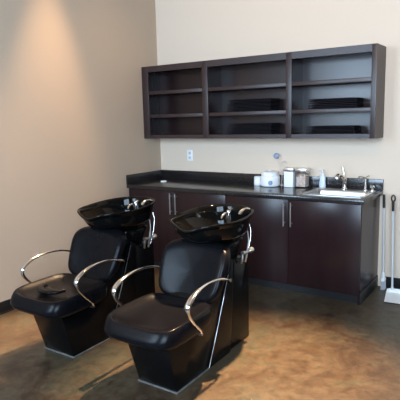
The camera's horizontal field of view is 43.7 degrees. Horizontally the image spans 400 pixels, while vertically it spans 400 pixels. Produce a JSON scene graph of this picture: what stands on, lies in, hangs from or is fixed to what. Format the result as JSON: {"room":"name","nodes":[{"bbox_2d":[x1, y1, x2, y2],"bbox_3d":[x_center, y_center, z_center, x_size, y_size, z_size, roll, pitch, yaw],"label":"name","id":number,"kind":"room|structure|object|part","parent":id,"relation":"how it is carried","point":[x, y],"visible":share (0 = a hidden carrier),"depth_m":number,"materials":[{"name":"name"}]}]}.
{"room":"salon","nodes":[
{"label":"salon","id":0,"kind":"room"},
{"bbox_2d":[0,0,160,301],"bbox_3d":[-2.152,-0.917,3.478,0.150,4.000,5.800,5,11,33],"label":"wall","id":1,"kind":"structure","parent":0,"point":[72,121],"depth_m":4.69,"materials":[{"name":"beige paint"}]},
{"bbox_2d":[0,299,13,314],"bbox_3d":[-2.203,1.056,3.492,0.018,0.104,5.190,5,11,33],"label":"baseboard","id":2,"kind":"structure","parent":1,"relation":"attached to","point":[5,306],"depth_m":4.28,"materials":[{"name":"black rubber"}]},
{"bbox_2d":[0,268,399,399],"bbox_3d":[1.084,1.366,1.703,7.800,0.100,6.100,5,11,33],"label":"floor","id":3,"kind":"structure","parent":0,"point":[298,346],"depth_m":3.35,"materials":[{"name":"concrete"}]},
{"bbox_2d":[10,196,156,357],"bbox_3d":[-0.793,0.536,3.745,0.590,0.981,1.223,5,11,33],"label":"chair","id":4,"kind":"object","parent":3,"relation":"on","point":[70,323],"visible":0.98,"depth_m":3.65,"materials":[{"name":"black leather"}]},
{"bbox_3d":[-1.117,0.528,3.736,0.040,0.300,0.511,5,11,35],"label":"armrest","id":5,"kind":"part","parent":4,"relation":"part of","materials":[{"name":"silver metal"}]},
{"bbox_2d":[37,283,65,294],"bbox_3d":[-1.040,0.618,3.425,0.242,0.031,0.124,5,11,33],"label":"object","id":6,"kind":"object","parent":4,"relation":"on","point":[43,289],"visible":1,"depth_m":3.39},
{"bbox_3d":[-0.977,0.658,3.479,0.530,0.128,0.548,5,11,33],"label":"seat","id":7,"kind":"part","parent":4,"relation":"part of","materials":[{"name":"black leather"}]},
{"bbox_3d":[-0.768,0.397,3.763,0.518,0.361,0.246,5,11,33],"label":"backrest","id":8,"kind":"part","parent":4,"relation":"part of","materials":[{"name":"black leather"}]},
{"bbox_3d":[-0.674,0.564,3.444,0.040,0.300,0.511,4,11,31],"label":"armrest","id":9,"kind":"part","parent":4,"relation":"part of","materials":[{"name":"silver metal"}]},
{"bbox_2d":[77,196,154,230],"bbox_3d":[-0.645,0.133,3.917,0.506,0.246,0.658,5,11,33],"label":"bowl","id":10,"kind":"object","parent":4,"relation":"on","point":[130,213],"depth_m":3.87,"materials":[{"name":"black ceramic"}]},
{"bbox_2d":[129,188,225,265],"bbox_3d":[-0.105,0.298,5.460,1.240,0.872,0.636,5,11,33],"label":"base cabinet","id":11,"kind":"object","parent":3,"relation":"on","point":[167,204],"visible":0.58,"depth_m":5.27,"materials":[{"name":"brown wood"}]},
{"bbox_3d":[-0.513,0.277,5.401,0.615,0.783,0.019,5,11,33],"label":"door","id":12,"kind":"part","parent":11,"relation":"part of","materials":[{"name":"brown wood"}]},
{"bbox_3d":[0.002,0.319,5.061,0.615,0.783,0.019,5,11,33],"label":"door","id":13,"kind":"part","parent":11,"relation":"part of","materials":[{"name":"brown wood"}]},
{"bbox_2d":[104,204,253,393],"bbox_3d":[-0.060,0.596,3.262,0.590,0.981,1.223,5,11,33],"label":"chair","id":14,"kind":"object","parent":3,"relation":"on","point":[174,336],"visible":1,"depth_m":3.17,"materials":[{"name":"black leather"}]},
{"bbox_3d":[-0.384,0.588,3.252,0.040,0.300,0.511,5,11,35],"label":"armrest","id":15,"kind":"part","parent":14,"relation":"part of","materials":[{"name":"silver metal"}]},
{"bbox_3d":[-0.244,0.718,2.996,0.530,0.128,0.548,5,11,33],"label":"seat","id":16,"kind":"part","parent":14,"relation":"part of","materials":[{"name":"black leather"}]},
{"bbox_3d":[-0.035,0.457,3.280,0.518,0.361,0.246,5,11,33],"label":"backrest","id":17,"kind":"part","parent":14,"relation":"part of","materials":[{"name":"black leather"}]},
{"bbox_3d":[0.059,0.624,2.960,0.040,0.300,0.511,4,11,31],"label":"armrest","id":18,"kind":"part","parent":14,"relation":"part of","materials":[{"name":"silver metal"}]},
{"bbox_2d":[170,204,253,243],"bbox_3d":[0.088,0.192,3.434,0.506,0.246,0.658,5,11,33],"label":"bowl","id":19,"kind":"object","parent":14,"relation":"on","point":[214,223],"depth_m":3.45,"materials":[{"name":"black ceramic"}]},
{"bbox_3d":[0.124,0.791,3.269,0.004,0.566,0.228,6,12,38],"label":"seam trim","id":20,"kind":"part","parent":14,"relation":"part of","materials":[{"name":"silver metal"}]},
{"bbox_2d":[226,195,379,304],"bbox_3d":[0.957,0.385,4.759,1.303,0.872,0.636,5,11,33],"label":"base cabinet","id":21,"kind":"object","parent":3,"relation":"on","point":[323,249],"visible":0.85,"depth_m":4.44,"materials":[{"name":"brown wood"}]},
{"bbox_2d":[126,170,383,204],"bbox_3d":[0.437,-0.160,5.018,2.570,0.143,0.631,5,11,33],"label":"countertop","id":22,"kind":"structure","parent":21,"relation":"on","point":[218,183],"depth_m":5.01,"materials":[{"name":"black stone"}]},
{"bbox_2d":[254,176,260,185],"bbox_3d":[0.592,-0.199,5.127,0.074,0.094,0.074,5,11,33],"label":"jar","id":23,"kind":"object","parent":22,"relation":"on","point":[256,178],"visible":0.88,"depth_m":5.10,"materials":[{"name":"white plastic"}]},
{"bbox_2d":[260,170,279,186],"bbox_3d":[0.708,-0.223,5.037,0.200,0.164,0.207,5,11,33],"label":"wax warmer","id":24,"kind":"object","parent":22,"relation":"on","point":[269,178],"visible":1,"depth_m":4.96,"materials":[{"name":"white plastic"}]},
{"bbox_2d":[260,176,279,186],"bbox_3d":[0.710,-0.197,5.044,0.200,0.110,0.200,5,11,33],"label":"pot","id":25,"kind":"object","parent":24,"relation":"on","point":[265,181],"depth_m":4.96,"materials":[{"name":"white plastic"}]},
{"bbox_3d":[0.709,-0.273,5.032,0.182,0.046,0.182,5,11,33],"label":"lid","id":26,"kind":"part","parent":24,"relation":"part of","materials":[{"name":"white plastic"}]},
{"bbox_2d":[274,153,286,185],"bbox_3d":[0.816,-0.312,5.060,0.152,0.328,0.040,5,11,33],"label":"wire stand","id":27,"kind":"object","parent":22,"relation":"on","point":[277,154],"visible":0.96,"depth_m":5.06,"materials":[{"name":"silver metal"}]},
{"bbox_2d":[283,167,297,186],"bbox_3d":[0.900,-0.227,4.960,0.104,0.188,0.116,5,11,33],"label":"canister","id":28,"kind":"object","parent":22,"relation":"on","point":[289,172],"visible":0.81,"depth_m":4.91,"materials":[{"name":"white plastic"}]},
{"bbox_3d":[0.898,-0.304,4.947,0.104,0.032,0.116,5,11,33],"label":"lid","id":29,"kind":"part","parent":28,"relation":"part of","materials":[{"name":"metal"}]},
{"bbox_2d":[295,167,309,187],"bbox_3d":[1.005,-0.219,4.891,0.118,0.188,0.116,5,11,33],"label":"canister","id":30,"kind":"object","parent":22,"relation":"on","point":[302,175],"visible":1,"depth_m":4.85,"materials":[{"name":"clear glass"}]},
{"bbox_3d":[1.003,-0.295,4.878,0.118,0.032,0.116,5,11,33],"label":"lid","id":31,"kind":"part","parent":30,"relation":"part of","materials":[{"name":"metal"}]},
{"bbox_2d":[318,169,325,187],"bbox_3d":[1.182,-0.207,4.821,0.071,0.178,0.049,5,11,33],"label":"soap bottle","id":32,"kind":"object","parent":22,"relation":"on","point":[322,183],"visible":0.99,"depth_m":4.81,"materials":[{"name":"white plastic"}]},
{"bbox_2d":[302,187,375,197],"bbox_3d":[1.250,0.017,4.502,0.550,0.181,0.440,5,11,33],"label":"sink","id":33,"kind":"object","parent":22,"relation":"in","point":[336,192],"visible":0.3,"depth_m":4.57,"materials":[{"name":"metal"}]},
{"bbox_2d":[313,192,363,196],"bbox_3d":[1.235,0.035,4.480,0.478,0.152,0.309,5,11,33],"label":"basin","id":34,"kind":"object","parent":33,"relation":"in","point":[357,194],"depth_m":4.59,"materials":[{"name":"metal"}]},
{"bbox_2d":[335,167,347,189],"bbox_3d":[1.300,-0.194,4.579,0.068,0.208,0.176,6,12,40],"label":"sink faucet","id":35,"kind":"object","parent":22,"relation":"on","point":[343,177],"visible":1,"depth_m":4.61,"materials":[{"name":"silver metal"}]},
{"bbox_3d":[1.290,-0.194,4.574,0.159,0.107,0.039,-9,12,-38],"label":"spout","id":36,"kind":"part","parent":35,"relation":"part of","materials":[{"name":"silver metal"}]},
{"bbox_2d":[357,175,368,190],"bbox_3d":[1.472,-0.154,4.516,0.117,0.142,0.040,-3,9,-10],"label":"water tap","id":37,"kind":"object","parent":22,"relation":"on","point":[365,178],"visible":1,"depth_m":4.51,"materials":[{"name":"silver metal"}]},
{"bbox_3d":[1.499,-0.146,4.523,0.040,0.122,0.040,5,11,33],"label":"stem","id":38,"kind":"part","parent":37,"relation":"part of","materials":[{"name":"silver metal"}]},
{"bbox_3d":[0.534,0.362,4.710,0.644,0.783,0.019,5,11,33],"label":"door","id":39,"kind":"part","parent":21,"relation":"part of","materials":[{"name":"brown wood"}]},
{"bbox_3d":[1.074,0.406,4.355,0.644,0.783,0.019,5,11,33],"label":"door","id":40,"kind":"part","parent":21,"relation":"part of","materials":[{"name":"brown wood"}]},
{"bbox_3d":[1.523,0.804,4.488,0.006,0.104,0.578,5,11,33],"label":"baseboard","id":41,"kind":"part","parent":21,"relation":"part of","materials":[{"name":"black rubber"}]},
{"bbox_2d":[380,194,385,289],"bbox_3d":[1.684,0.390,4.578,0.060,0.881,0.093,5,11,33],"label":"broom","id":42,"kind":"object","parent":3,"relation":"on","point":[383,278],"visible":1,"depth_m":4.58,"materials":[{"name":"silver metal"}]},
{"bbox_3d":[1.686,0.347,4.578,0.017,0.691,0.075,-1,9,3],"label":"handle","id":43,"kind":"part","parent":42,"relation":"part of","materials":[{"name":"silver metal"}]},
{"bbox_2d":[384,195,399,304],"bbox_3d":[1.768,0.425,4.292,0.306,0.901,0.294,4,10,28],"label":"dustpan","id":44,"kind":"object","parent":3,"relation":"on","point":[392,295],"visible":1,"depth_m":4.44,"materials":[{"name":"white plastic"}]},
{"bbox_3d":[1.728,0.432,4.464,0.031,0.765,0.045,-4,10,-17],"label":"handle","id":45,"kind":"part","parent":44,"relation":"part of","materials":[{"name":"silver metal"}]},
{"bbox_2d":[155,0,399,285],"bbox_3d":[2.679,-1.090,3.818,7.800,4.000,0.150,5,11,33],"label":"wall","id":46,"kind":"structure","parent":0,"point":[186,30],"depth_m":4.90,"materials":[{"name":"beige paint"}]},
{"bbox_2d":[187,150,192,160],"bbox_3d":[-0.115,-0.510,5.707,0.074,0.120,0.010,5,11,33],"label":"wall outlet","id":47,"kind":"object","parent":46,"relation":"attached to","point":[189,152],"visible":1,"depth_m":5.70,"materials":[{"name":"white plastic"}]},
{"bbox_2d":[141,43,385,138],"bbox_3d":[0.502,-1.022,5.025,2.552,0.787,0.296,5,11,33],"label":"wall shelf unit","id":48,"kind":"object","parent":46,"relation":"attached to","point":[189,100],"visible":1,"depth_m":4.94,"materials":[{"name":"brown wood"}]},
{"bbox_3d":[-0.548,-1.109,5.729,0.018,0.787,0.276,5,11,33],"label":"panel","id":49,"kind":"part","parent":48,"relation":"part of","materials":[{"name":"brown wood"}]},
{"bbox_3d":[-0.195,-1.183,5.463,0.714,0.036,0.279,5,11,33],"label":"shelf","id":50,"kind":"part","parent":48,"relation":"part of","materials":[{"name":"brown wood"}]},
{"bbox_3d":[-0.189,-0.932,5.503,0.714,0.036,0.279,5,11,33],"label":"shelf","id":51,"kind":"part","parent":48,"relation":"part of","materials":[{"name":"brown wood"}]},
{"bbox_3d":[0.518,-1.125,4.992,0.867,0.036,0.279,5,11,33],"label":"shelf","id":52,"kind":"part","parent":48,"relation":"part of","materials":[{"name":"brown wood"}]},
{"bbox_3d":[0.524,-0.874,5.032,0.867,0.036,0.279,5,11,33],"label":"shelf","id":53,"kind":"part","parent":48,"relation":"part of","materials":[{"name":"brown wood"}]},
{"bbox_2d":[226,130,279,133],"bbox_3d":[0.536,-0.687,5.062,0.507,0.035,0.207,5,11,33],"label":"folded towel","id":54,"kind":"object","parent":48,"relation":"on","point":[261,131],"visible":0.9,"depth_m":4.96,"materials":[{"name":"black fabric"}]},
{"bbox_2d":[227,126,279,130],"bbox_3d":[0.538,-0.723,5.054,0.493,0.035,0.206,5,11,33],"label":"folded towel","id":55,"kind":"object","parent":54,"relation":"on","point":[269,127],"visible":0.97,"depth_m":4.96,"materials":[{"name":"black fabric"}]},
{"bbox_2d":[228,123,280,126],"bbox_3d":[0.548,-0.758,5.041,0.484,0.035,0.208,5,11,33],"label":"folded towel","id":56,"kind":"object","parent":55,"relation":"on","point":[238,124],"visible":1,"depth_m":4.95,"materials":[{"name":"black fabric"}]},
{"bbox_2d":[227,107,279,111],"bbox_3d":[0.531,-0.913,5.024,0.496,0.039,0.208,5,11,33],"label":"folded towel","id":57,"kind":"object","parent":48,"relation":"on","point":[245,109],"visible":0.95,"depth_m":4.93,"materials":[{"name":"black fabric"}]},
{"bbox_2d":[227,102,278,107],"bbox_3d":[0.532,-0.953,5.015,0.484,0.039,0.209,5,11,33],"label":"folded towel","id":58,"kind":"object","parent":57,"relation":"on","point":[265,104],"visible":1,"depth_m":4.92,"materials":[{"name":"black fabric"}]},
{"bbox_2d":[229,98,279,103],"bbox_3d":[0.540,-0.992,5.003,0.473,0.039,0.210,5,11,33],"label":"folded towel","id":59,"kind":"object","parent":58,"relation":"on","point":[259,100],"visible":0.97,"depth_m":4.91,"materials":[{"name":"black fabric"}]},
{"bbox_3d":[0.498,-1.389,4.974,2.516,0.045,0.276,5,11,33],"label":"panel","id":60,"kind":"part","parent":48,"relation":"part of","materials":[{"name":"brown wood"}]},
{"bbox_3d":[0.516,-0.653,5.092,2.516,0.037,0.276,5,11,33],"label":"panel","id":61,"kind":"part","parent":48,"relation":"part of","materials":[{"name":"brown wood"}]},
{"bbox_3d":[1.231,-0.817,4.566,0.724,0.036,0.279,5,11,33],"label":"shelf","id":62,"kind":"part","parent":48,"relation":"part of","materials":[{"name":"brown wood"}]},
{"bbox_3d":[1.225,-1.067,4.526,0.724,0.036,0.279,5,11,33],"label":"shelf","id":63,"kind":"part","parent":48,"relation":"part of","materials":[{"name":"brown wood"}]},
{"bbox_2d":[306,129,361,133],"bbox_3d":[1.231,-0.630,4.601,0.455,0.035,0.210,5,11,33],"label":"folded towel","id":64,"kind":"object","parent":48,"relation":"on","point":[352,131],"visible":0.98,"depth_m":4.52,"materials":[{"name":"black fabric"}]},
{"bbox_2d":[306,125,360,129],"bbox_3d":[1.227,-0.666,4.598,0.447,0.035,0.209,5,11,33],"label":"folded towel","id":65,"kind":"object","parent":64,"relation":"on","point":[341,127],"visible":1,"depth_m":4.52,"materials":[{"name":"black fabric"}]},
{"bbox_2d":[308,103,363,108],"bbox_3d":[1.239,-0.858,4.558,0.450,0.045,0.207,5,11,33],"label":"folded towel","id":66,"kind":"object","parent":48,"relation":"on","point":[333,105],"visible":0.93,"depth_m":4.47,"materials":[{"name":"black fabric"}]},
{"bbox_2d":[308,97,363,103],"bbox_3d":[1.238,-0.904,4.550,0.445,0.045,0.207,5,11,33],"label":"folded towel","id":67,"kind":"object","parent":66,"relation":"on","point":[348,99],"visible":0.99,"depth_m":4.46,"materials":[{"name":"black fabric"}]},
{"bbox_3d":[1.563,-0.937,4.337,0.018,0.787,0.276,5,11,33],"label":"panel","id":68,"kind":"part","parent":48,"relation":"part of","materials":[{"name":"brown wood"}]},
{"bbox_2d":[162,170,383,190],"bbox_3d":[0.613,-0.224,5.259,2.550,0.102,0.020,5,11,33],"label":"backsplash","id":69,"kind":"structure","parent":46,"relation":"attached to","point":[352,183],"depth_m":5.34,"materials":[{"name":"grey laminate"}]},
{"bbox_2d":[385,276,399,288],"bbox_3d":[3.763,0.933,3.345,4.900,0.104,0.018,5,11,33],"label":"baseboard","id":70,"kind":"structure","parent":46,"relation":"attached to","point":[396,281],"depth_m":4.64,"materials":[{"name":"black rubber"}]}
]}

